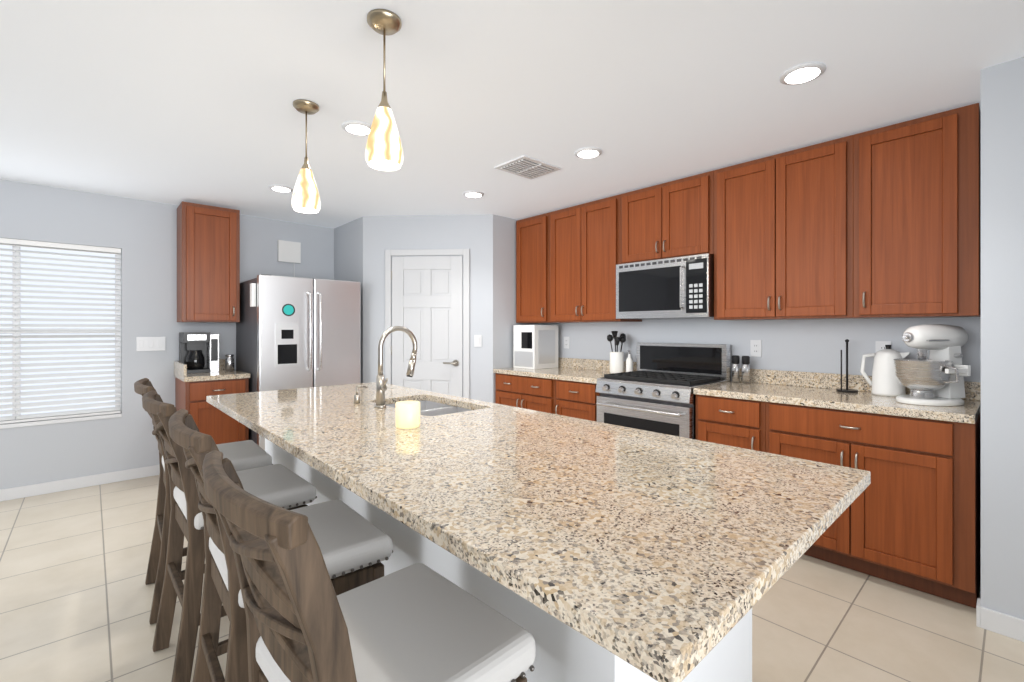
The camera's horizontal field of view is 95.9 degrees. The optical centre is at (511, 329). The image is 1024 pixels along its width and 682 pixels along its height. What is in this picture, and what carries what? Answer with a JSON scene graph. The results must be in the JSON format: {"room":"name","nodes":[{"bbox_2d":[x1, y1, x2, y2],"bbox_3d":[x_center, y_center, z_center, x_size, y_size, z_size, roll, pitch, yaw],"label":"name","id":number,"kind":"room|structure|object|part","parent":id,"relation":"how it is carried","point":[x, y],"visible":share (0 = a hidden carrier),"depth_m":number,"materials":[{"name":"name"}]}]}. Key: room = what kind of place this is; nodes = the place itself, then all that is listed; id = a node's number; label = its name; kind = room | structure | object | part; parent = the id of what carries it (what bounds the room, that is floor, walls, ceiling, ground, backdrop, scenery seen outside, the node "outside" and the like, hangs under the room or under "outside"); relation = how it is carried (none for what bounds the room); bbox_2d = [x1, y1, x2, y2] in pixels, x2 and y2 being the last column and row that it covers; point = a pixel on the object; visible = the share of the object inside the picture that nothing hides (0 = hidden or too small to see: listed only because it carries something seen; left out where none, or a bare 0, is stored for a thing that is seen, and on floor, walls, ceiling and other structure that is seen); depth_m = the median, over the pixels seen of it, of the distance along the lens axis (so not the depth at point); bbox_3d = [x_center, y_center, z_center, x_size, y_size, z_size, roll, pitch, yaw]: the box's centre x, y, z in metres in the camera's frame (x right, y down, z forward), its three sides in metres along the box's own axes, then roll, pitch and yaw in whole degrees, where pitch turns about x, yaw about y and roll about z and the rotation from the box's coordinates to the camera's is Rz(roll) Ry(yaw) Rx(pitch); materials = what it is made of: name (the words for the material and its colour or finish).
{"room":"kitchen","nodes":[
{"label":"kitchen","id":0,"kind":"room"},
{"bbox_2d":[0,179,333,488],"bbox_3d":[-3.942,0.080,3.523,5.130,2.440,0.120,0,0,-42],"label":"wall","id":1,"kind":"structure","parent":0,"point":[141,235],"depth_m":4.01,"materials":[{"name":"grey paint"}]},
{"bbox_2d":[0,245,121,428],"bbox_3d":[-3.851,0.025,3.587,1.250,1.450,0.110,0,0,-42],"label":"window","id":2,"kind":"structure","parent":1,"relation":"in","point":[15,357],"depth_m":3.63,"materials":[{"name":"white plastic"}]},
{"bbox_2d":[0,238,120,423],"bbox_3d":[-3.844,0.010,3.579,1.240,1.416,0.054,0,0,-42],"label":"window blinds","id":3,"kind":"object","parent":2,"relation":"attached to","point":[55,246],"visible":0.9,"depth_m":3.74,"materials":[{"name":"white plastic"}]},
{"bbox_2d":[0,465,159,501],"bbox_3d":[-4.403,1.255,3.013,3.560,0.090,0.013,0,0,-42],"label":"baseboard","id":4,"kind":"structure","parent":1,"relation":"attached to","point":[6,494],"depth_m":3.77,"materials":[{"name":"white wood"}]},
{"bbox_2d":[136,337,165,350],"bbox_3d":[-3.206,0.127,4.105,0.203,0.119,0.010,0,0,-42],"label":"switch plate","id":5,"kind":"object","parent":1,"relation":"attached to","point":[150,343],"visible":1,"depth_m":4.10,"materials":[{"name":"white plastic"}]},
{"bbox_2d":[278,240,300,276],"bbox_3d":[-2.349,-0.715,4.871,0.220,0.430,0.035,0,0,-42],"label":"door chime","id":6,"kind":"object","parent":1,"relation":"attached to","point":[289,251],"visible":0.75,"depth_m":4.86,"materials":[{"name":"white plastic"}]},
{"bbox_2d":[334,214,537,402],"bbox_3d":[-0.858,0.080,5.189,1.670,2.440,1.820,0,0,-42],"label":"wall","id":7,"kind":"structure","parent":0,"point":[362,245],"depth_m":4.63,"materials":[{"name":"grey paint"}]},
{"bbox_2d":[391,256,461,396],"bbox_3d":[-0.851,0.279,4.602,0.507,2.018,0.525,0,0,-42],"label":"pantry door","id":8,"kind":"structure","parent":7,"relation":"in","point":[427,301],"depth_m":4.60,"materials":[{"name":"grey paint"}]},
{"bbox_2d":[385,249,468,397],"bbox_3d":[-0.846,0.250,4.600,0.850,2.100,0.018,0,0,4],"label":"door frame","id":9,"kind":"structure","parent":7,"relation":"attached to","point":[422,252],"depth_m":4.58,"materials":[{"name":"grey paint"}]},
{"bbox_2d":[474,335,481,346],"bbox_3d":[-0.337,0.110,4.570,0.075,0.120,0.010,0,0,4],"label":"switch plate","id":10,"kind":"object","parent":7,"relation":"attached to","point":[477,340],"visible":1,"depth_m":4.57,"materials":[{"name":"white plastic"}]},
{"bbox_2d":[0,475,1023,681],"bbox_3d":[-0.655,1.340,1.162,6.800,0.080,8.000,0,0,-42],"label":"floor","id":11,"kind":"structure","parent":0,"point":[76,595],"depth_m":2.09,"materials":[{"name":"tile"}]},
{"bbox_2d":[134,378,272,623],"bbox_3d":[-1.561,0.774,2.342,0.550,1.054,0.476,0,0,-40],"label":"stool","id":12,"kind":"object","parent":11,"relation":"on","point":[244,455],"visible":0.42,"depth_m":2.30,"materials":[{"name":"brown wood"}]},
{"bbox_2d":[161,440,272,485],"bbox_3d":[-1.520,0.670,2.377,0.430,0.077,0.450,0,0,-40],"label":"cushion","id":13,"kind":"object","parent":12,"relation":"on","point":[244,455],"depth_m":2.34,"materials":[{"name":"grey fabric"}]},
{"bbox_2d":[174,359,249,443],"bbox_3d":[-2.687,0.791,4.133,0.480,1.013,0.668,0,0,-42],"label":"base cabinet","id":14,"kind":"object","parent":11,"relation":"on","point":[193,391],"visible":0.44,"depth_m":3.92,"materials":[{"name":"brown wood"}]},
{"bbox_2d":[174,359,249,382],"bbox_3d":[-2.696,0.355,4.144,0.480,0.140,0.640,0,0,-42],"label":"countertop","id":15,"kind":"structure","parent":14,"relation":"on","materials":[{"name":"stone"}]},
{"bbox_2d":[179,332,218,373],"bbox_3d":[-2.850,0.204,4.215,0.275,0.360,0.270,0,0,-42],"label":"coffee maker","id":16,"kind":"object","parent":15,"relation":"on","point":[198,352],"visible":0.9,"depth_m":4.16,"materials":[{"name":"black plastic"}]},
{"bbox_2d":[225,354,233,370],"bbox_3d":[-2.645,0.306,4.328,0.072,0.155,0.071,0,0,-42],"label":"canister","id":17,"kind":"object","parent":15,"relation":"on","point":[229,362],"visible":1,"depth_m":4.30,"materials":[{"name":"silver metal"}]},
{"bbox_2d":[142,390,316,681],"bbox_3d":[-1.142,0.774,1.868,0.550,1.054,0.476,0,0,-43],"label":"stool","id":18,"kind":"object","parent":11,"relation":"on","point":[280,485],"visible":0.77,"depth_m":1.74,"materials":[{"name":"brown wood"}]},
{"bbox_2d":[173,463,316,530],"bbox_3d":[-1.103,0.670,1.905,0.430,0.077,0.450,0,0,-43],"label":"cushion","id":19,"kind":"object","parent":18,"relation":"on","point":[275,484],"depth_m":1.85,"materials":[{"name":"grey fabric"}]},
{"bbox_2d":[169,409,392,681],"bbox_3d":[-0.707,0.774,1.414,0.550,1.054,0.476,0,0,-41],"label":"stool","id":20,"kind":"object","parent":11,"relation":"on","point":[355,547],"visible":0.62,"depth_m":1.35,"materials":[{"name":"brown wood"}]},
{"bbox_2d":[208,499,392,608],"bbox_3d":[-0.667,0.670,1.450,0.430,0.077,0.450,0,0,-41],"label":"cushion","id":21,"kind":"object","parent":20,"relation":"on","point":[351,546],"depth_m":1.39,"materials":[{"name":"grey fabric"}]},
{"bbox_2d":[236,274,360,449],"bbox_3d":[-2.091,0.410,4.507,0.940,1.771,0.900,0,0,-42],"label":"fridge","id":22,"kind":"object","parent":11,"relation":"on","point":[295,332],"visible":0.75,"depth_m":4.18,"materials":[{"name":"grey metal"}]},
{"bbox_2d":[200,450,534,681],"bbox_3d":[-0.288,0.774,0.940,0.550,1.054,0.476,0,0,-44],"label":"stool","id":23,"kind":"object","parent":11,"relation":"on","point":[418,622],"visible":1,"depth_m":0.86,"materials":[{"name":"brown wood"}]},
{"bbox_2d":[253,562,534,681],"bbox_3d":[-0.249,0.670,0.978,0.430,0.077,0.450,0,0,-44],"label":"cushion","id":24,"kind":"object","parent":23,"relation":"on","point":[412,623],"depth_m":0.95,"materials":[{"name":"grey fabric"}]},
{"bbox_2d":[265,438,751,681],"bbox_3d":[-0.394,0.860,2.152,0.740,0.876,2.610,0,0,-42],"label":"kitchen island","id":25,"kind":"object","parent":11,"relation":"on","point":[560,656],"depth_m":1.29,"materials":[{"name":"white paint"}]},
{"bbox_2d":[206,382,870,681],"bbox_3d":[-0.402,0.405,1.975,1.070,0.040,2.920,0,0,-42],"label":"island countertop","id":26,"kind":"structure","parent":25,"relation":"on","point":[650,548],"depth_m":1.05,"materials":[{"name":"beige stone"}]},
{"bbox_2d":[350,386,369,401],"bbox_3d":[-0.796,0.338,2.428,0.073,0.094,0.034,0,0,-42],"label":"soap dispenser","id":27,"kind":"object","parent":26,"relation":"on","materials":[{"name":"silver metal"}]},
{"bbox_2d":[374,326,417,409],"bbox_3d":[-0.562,0.183,2.322,0.238,0.405,0.133,0,0,-42],"label":"faucet","id":28,"kind":"object","parent":26,"relation":"on","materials":[{"name":"silver metal"}]},
{"bbox_2d":[395,400,419,428],"bbox_3d":[-0.412,0.336,1.831,0.096,0.097,0.096,0,0,-42],"label":"candle","id":29,"kind":"object","parent":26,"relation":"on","point":[407,414],"visible":0.98,"depth_m":1.79,"materials":[{"name":"beige wax"}]},
{"bbox_2d":[386,398,469,417],"bbox_3d":[-0.457,0.518,2.393,0.432,0.209,0.730,0,0,-42],"label":"sink","id":30,"kind":"object","parent":26,"relation":"in","point":[429,408],"depth_m":2.54,"materials":[{"name":"silver metal"}]},
{"bbox_2d":[495,373,552,413],"bbox_3d":[0.322,0.861,4.486,0.632,0.873,0.798,0,0,-42],"label":"base cabinet","id":31,"kind":"object","parent":11,"relation":"on","point":[520,390],"depth_m":4.24,"materials":[{"name":"brown wood"}]},
{"bbox_2d":[493,365,610,380],"bbox_3d":[0.477,0.404,4.309,0.640,0.040,1.268,0,0,-42],"label":"countertop","id":32,"kind":"structure","parent":31,"relation":"on","point":[573,374],"depth_m":4.16,"materials":[{"name":"beige stone"}]},
{"bbox_2d":[513,325,557,368],"bbox_3d":[0.243,0.169,4.688,0.349,0.430,0.303,0,0,-42],"label":"ice maker","id":33,"kind":"object","parent":32,"relation":"on","point":[535,346],"visible":0.98,"depth_m":4.57,"materials":[{"name":"white plastic"}]},
{"bbox_2d":[607,331,625,373],"bbox_3d":[0.926,0.197,4.073,0.159,0.374,0.177,0,0,-42],"label":"utensil crock","id":34,"kind":"object","parent":32,"relation":"on","point":[617,361],"visible":0.96,"depth_m":4.03,"materials":[{"name":"white ceramic"}]},
{"bbox_2d":[626,350,632,371],"bbox_3d":[1.015,0.281,3.990,0.060,0.205,0.060,0,0,-42],"label":"soap bottle","id":35,"kind":"object","parent":32,"relation":"on","point":[629,363],"visible":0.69,"depth_m":3.97,"materials":[{"name":"white plastic"}]},
{"bbox_2d":[553,377,599,421],"bbox_3d":[0.749,0.861,4.017,0.632,0.873,0.470,0,0,-42],"label":"base cabinet","id":36,"kind":"object","parent":11,"relation":"on","point":[576,399],"depth_m":3.80,"materials":[{"name":"brown wood"}]},
{"bbox_2d":[596,342,729,439],"bbox_3d":[1.127,0.704,3.514,0.693,1.188,0.763,0,0,-42],"label":"range","id":37,"kind":"object","parent":11,"relation":"on","point":[653,392],"visible":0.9,"depth_m":3.43,"materials":[{"name":"silver metal"}]},
{"bbox_2d":[693,393,760,450],"bbox_3d":[1.581,0.861,3.107,0.632,0.873,0.431,0,0,-42],"label":"base cabinet","id":38,"kind":"object","parent":11,"relation":"on","point":[720,419],"depth_m":2.89,"materials":[{"name":"brown wood"}]},
{"bbox_2d":[761,401,980,607],"bbox_3d":[2.024,0.861,2.622,0.632,0.873,0.882,0,0,-42],"label":"base cabinet","id":39,"kind":"object","parent":11,"relation":"on","point":[910,516],"depth_m":2.29,"materials":[{"name":"brown wood"}]},
{"bbox_2d":[693,381,980,420],"bbox_3d":[1.875,0.404,2.778,0.640,0.040,1.313,0,0,-42],"label":"countertop","id":40,"kind":"structure","parent":39,"relation":"on","point":[806,394],"depth_m":2.61,"materials":[{"name":"beige stone"}]},
{"bbox_2d":[732,355,738,382],"bbox_3d":[1.628,0.285,3.363,0.051,0.197,0.051,0,0,36],"label":"grinder","id":41,"kind":"object","parent":40,"relation":"on","point":[735,358],"depth_m":3.34,"materials":[{"name":"silver metal"}]},
{"bbox_2d":[739,356,749,383],"bbox_3d":[1.676,0.285,3.311,0.051,0.197,0.051,0,0,36],"label":"grinder","id":42,"kind":"object","parent":40,"relation":"on","point":[745,369],"depth_m":3.29,"materials":[{"name":"silver metal"}]},
{"bbox_2d":[836,339,857,392],"bbox_3d":[2.080,0.221,2.868,0.110,0.326,0.110,0,0,-42],"label":"paper towel holder","id":43,"kind":"object","parent":40,"relation":"on","point":[846,390],"visible":0.98,"depth_m":2.86,"materials":[{"name":"black metal"}]},
{"bbox_2d":[860,345,909,396],"bbox_3d":[2.205,0.236,2.739,0.160,0.295,0.231,0,0,-42],"label":"kettle","id":44,"kind":"object","parent":40,"relation":"on","point":[885,381],"visible":0.98,"depth_m":2.68,"materials":[{"name":"white ceramic"}]},
{"bbox_2d":[893,324,970,405],"bbox_3d":[2.217,0.177,2.445,0.346,0.413,0.301,0,0,-42],"label":"stand mixer","id":45,"kind":"object","parent":40,"relation":"on","point":[936,378],"visible":1,"depth_m":2.39,"materials":[{"name":"white plastic"}]},
{"bbox_2d":[0,0,1023,228],"bbox_3d":[-0.655,-1.165,1.162,6.800,0.050,8.000,0,0,-42],"label":"ceiling","id":46,"kind":"structure","parent":0,"point":[175,102],"depth_m":2.19,"materials":[{"name":"white paint"}]},
{"bbox_2d":[177,201,239,322],"bbox_3d":[-2.792,-0.591,4.251,0.440,1.040,0.352,0,0,-42],"label":"upper cabinet","id":47,"kind":"object","parent":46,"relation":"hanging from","point":[208,237],"depth_m":4.12,"materials":[{"name":"brown wood"}]},
{"bbox_2d":[269,185,292,191],"bbox_3d":[-1.859,-1.134,3.719,0.175,0.011,0.175,0,0,42],"label":"recessed light","id":48,"kind":"object","parent":46,"relation":"in","point":[280,188],"depth_m":3.69,"materials":[{"name":"white plastic"}]},
{"bbox_2d":[291,99,320,212],"bbox_3d":[-1.044,-0.872,2.345,0.136,0.534,0.136,0,0,-42],"label":"pendant light","id":49,"kind":"object","parent":46,"relation":"hanging from","point":[305,197],"visible":1,"depth_m":2.31,"materials":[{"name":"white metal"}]},
{"bbox_3d":[-1.044,-0.970,2.345,0.124,0.340,0.124,0,0,-42],"label":"stem","id":50,"kind":"part","parent":49,"relation":"part of","materials":[{"name":"gold metal"}]},
{"bbox_3d":[-1.044,-0.708,2.345,0.136,0.205,0.136,0,0,-42],"label":"lamp shade","id":51,"kind":"part","parent":49,"relation":"part of","materials":[{"name":"white glass"}]},
{"bbox_2d":[342,121,370,134],"bbox_3d":[-0.868,-1.134,2.608,0.175,0.011,0.175,0,0,42],"label":"recessed light","id":52,"kind":"object","parent":46,"relation":"in","point":[353,127],"depth_m":2.58,"materials":[{"name":"white plastic"}]},
{"bbox_2d":[365,9,402,170],"bbox_3d":[-0.470,-0.872,1.701,0.136,0.534,0.136,0,0,-42],"label":"pendant light","id":53,"kind":"object","parent":46,"relation":"hanging from","point":[383,151],"visible":1,"depth_m":1.66,"materials":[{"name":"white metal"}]},
{"bbox_3d":[-0.470,-0.970,1.701,0.124,0.340,0.124,0,0,-42],"label":"stem","id":54,"kind":"part","parent":53,"relation":"part of","materials":[{"name":"gold metal"}]},
{"bbox_3d":[-0.470,-0.708,1.701,0.136,0.205,0.136,0,0,-42],"label":"lamp shade","id":55,"kind":"part","parent":53,"relation":"part of","materials":[{"name":"white glass"}]},
{"bbox_2d":[463,191,483,197],"bbox_3d":[-0.323,-1.134,3.876,0.175,0.011,0.175,0,0,42],"label":"recessed light","id":56,"kind":"object","parent":46,"relation":"in","point":[473,194],"depth_m":3.85,"materials":[{"name":"white plastic"}]},
{"bbox_2d":[495,155,560,178],"bbox_3d":[0.112,-1.131,3.244,0.360,0.016,0.300,0,0,-42],"label":"ceiling vent","id":57,"kind":"object","parent":46,"relation":"in","point":[525,166],"visible":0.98,"depth_m":3.22,"materials":[{"name":"white metal"}]},
{"bbox_2d":[516,214,544,322],"bbox_3d":[0.314,-0.598,4.700,0.352,1.054,0.472,0,0,-42],"label":"upper cabinet","id":58,"kind":"object","parent":46,"relation":"hanging from","point":[530,232],"depth_m":4.60,"materials":[{"name":"brown wood"}]},
{"bbox_2d":[575,147,601,157],"bbox_3d":[0.491,-1.134,2.970,0.175,0.011,0.175,0,0,39],"label":"recessed light","id":59,"kind":"object","parent":46,"relation":"in","point":[587,152],"depth_m":2.94,"materials":[{"name":"white"}]},
{"bbox_2d":[545,195,632,322],"bbox_3d":[0.743,-0.598,4.231,0.352,1.054,0.799,0,0,-42],"label":"upper cabinet","id":60,"kind":"object","parent":46,"relation":"hanging from","point":[580,240],"depth_m":4.12,"materials":[{"name":"brown wood"}]},
{"bbox_2d":[617,172,708,250],"bbox_3d":[1.274,-0.830,3.649,0.352,0.589,0.777,0,0,-42],"label":"upper cabinet","id":61,"kind":"object","parent":46,"relation":"hanging from","point":[676,211],"depth_m":3.51,"materials":[{"name":"brown wood"}]},
{"bbox_2d":[709,136,848,319],"bbox_3d":[1.808,-0.598,3.064,0.352,1.054,0.807,0,0,-42],"label":"upper cabinet","id":62,"kind":"object","parent":46,"relation":"hanging from","point":[779,223],"depth_m":2.91,"materials":[{"name":"brown wood"}]},
{"bbox_2d":[779,62,825,84],"bbox_3d":[1.290,-1.134,2.053,0.175,0.011,0.175,0,0,42],"label":"recessed light","id":63,"kind":"object","parent":46,"relation":"in","point":[802,73],"depth_m":2.03,"materials":[{"name":"white"}]},
{"bbox_2d":[849,103,980,318],"bbox_3d":[2.252,-0.598,2.578,0.352,1.054,0.510,0,0,-42],"label":"upper cabinet","id":64,"kind":"object","parent":46,"relation":"hanging from","point":[883,222],"depth_m":2.45,"materials":[{"name":"brown wood"}]},
{"bbox_2d":[538,317,980,381],"bbox_3d":[1.471,0.080,3.787,0.120,2.440,3.390,0,0,-42],"label":"wall","id":65,"kind":"structure","parent":0,"point":[810,345],"depth_m":3.23,"materials":[{"name":"grey paint"}]},
{"bbox_2d":[564,337,569,348],"bbox_3d":[0.555,0.131,4.691,0.010,0.120,0.075,0,0,-42],"label":"electrical outlet plate","id":66,"kind":"object","parent":65,"relation":"attached to","point":[566,339],"depth_m":4.68,"materials":[{"name":"white plastic"}]},
{"bbox_2d":[609,239,712,321],"bbox_3d":[1.239,-0.348,3.617,0.447,0.516,0.767,0,0,-42],"label":"microwave","id":67,"kind":"object","parent":65,"relation":"attached to","point":[674,280],"depth_m":3.48,"materials":[{"name":"silver metal"}]},
{"bbox_2d":[750,340,761,356],"bbox_3d":[1.773,0.135,3.358,0.010,0.120,0.075,0,0,-42],"label":"electrical outlet plate","id":68,"kind":"object","parent":65,"relation":"attached to","point":[755,348],"depth_m":3.35,"materials":[{"name":"white plastic"}]},
{"bbox_2d":[558,357,980,400],"bbox_3d":[1.413,0.335,3.745,0.020,0.099,3.364,0,0,-42],"label":"backsplash","id":69,"kind":"structure","parent":65,"relation":"attached to","point":[767,377],"depth_m":3.13,"materials":[{"name":"beige stone"}]},
{"bbox_2d":[875,341,890,353],"bbox_3d":[2.265,0.131,2.819,0.010,0.120,0.075,0,0,-42],"label":"electrical outlet plate","id":70,"kind":"object","parent":65,"relation":"attached to","point":[879,345],"depth_m":2.82,"materials":[{"name":"white plastic"}]},
{"bbox_2d":[981,57,1023,618],"bbox_3d":[3.303,0.080,1.262,0.820,2.440,2.810,0,0,-42],"label":"wall","id":71,"kind":"structure","parent":0,"point":[1002,337],"depth_m":1.98,"materials":[{"name":"grey paint"}]},
{"bbox_2d":[976,602,1023,641],"bbox_3d":[2.957,1.255,1.022,0.013,0.090,2.723,0,0,-42],"label":"baseboard","id":72,"kind":"structure","parent":71,"relation":"attached to","point":[1010,626],"depth_m":1.97,"materials":[{"name":"white wood"}]},
{"label":"outside","id":73,"kind":"structure","parent":0,"visible":0},
{"bbox_2d":[0,245,114,416],"bbox_3d":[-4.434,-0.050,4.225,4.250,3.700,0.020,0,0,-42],"label":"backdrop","id":74,"kind":"structure","parent":73,"point":[56,289],"depth_m":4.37,"materials":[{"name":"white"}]}
]}

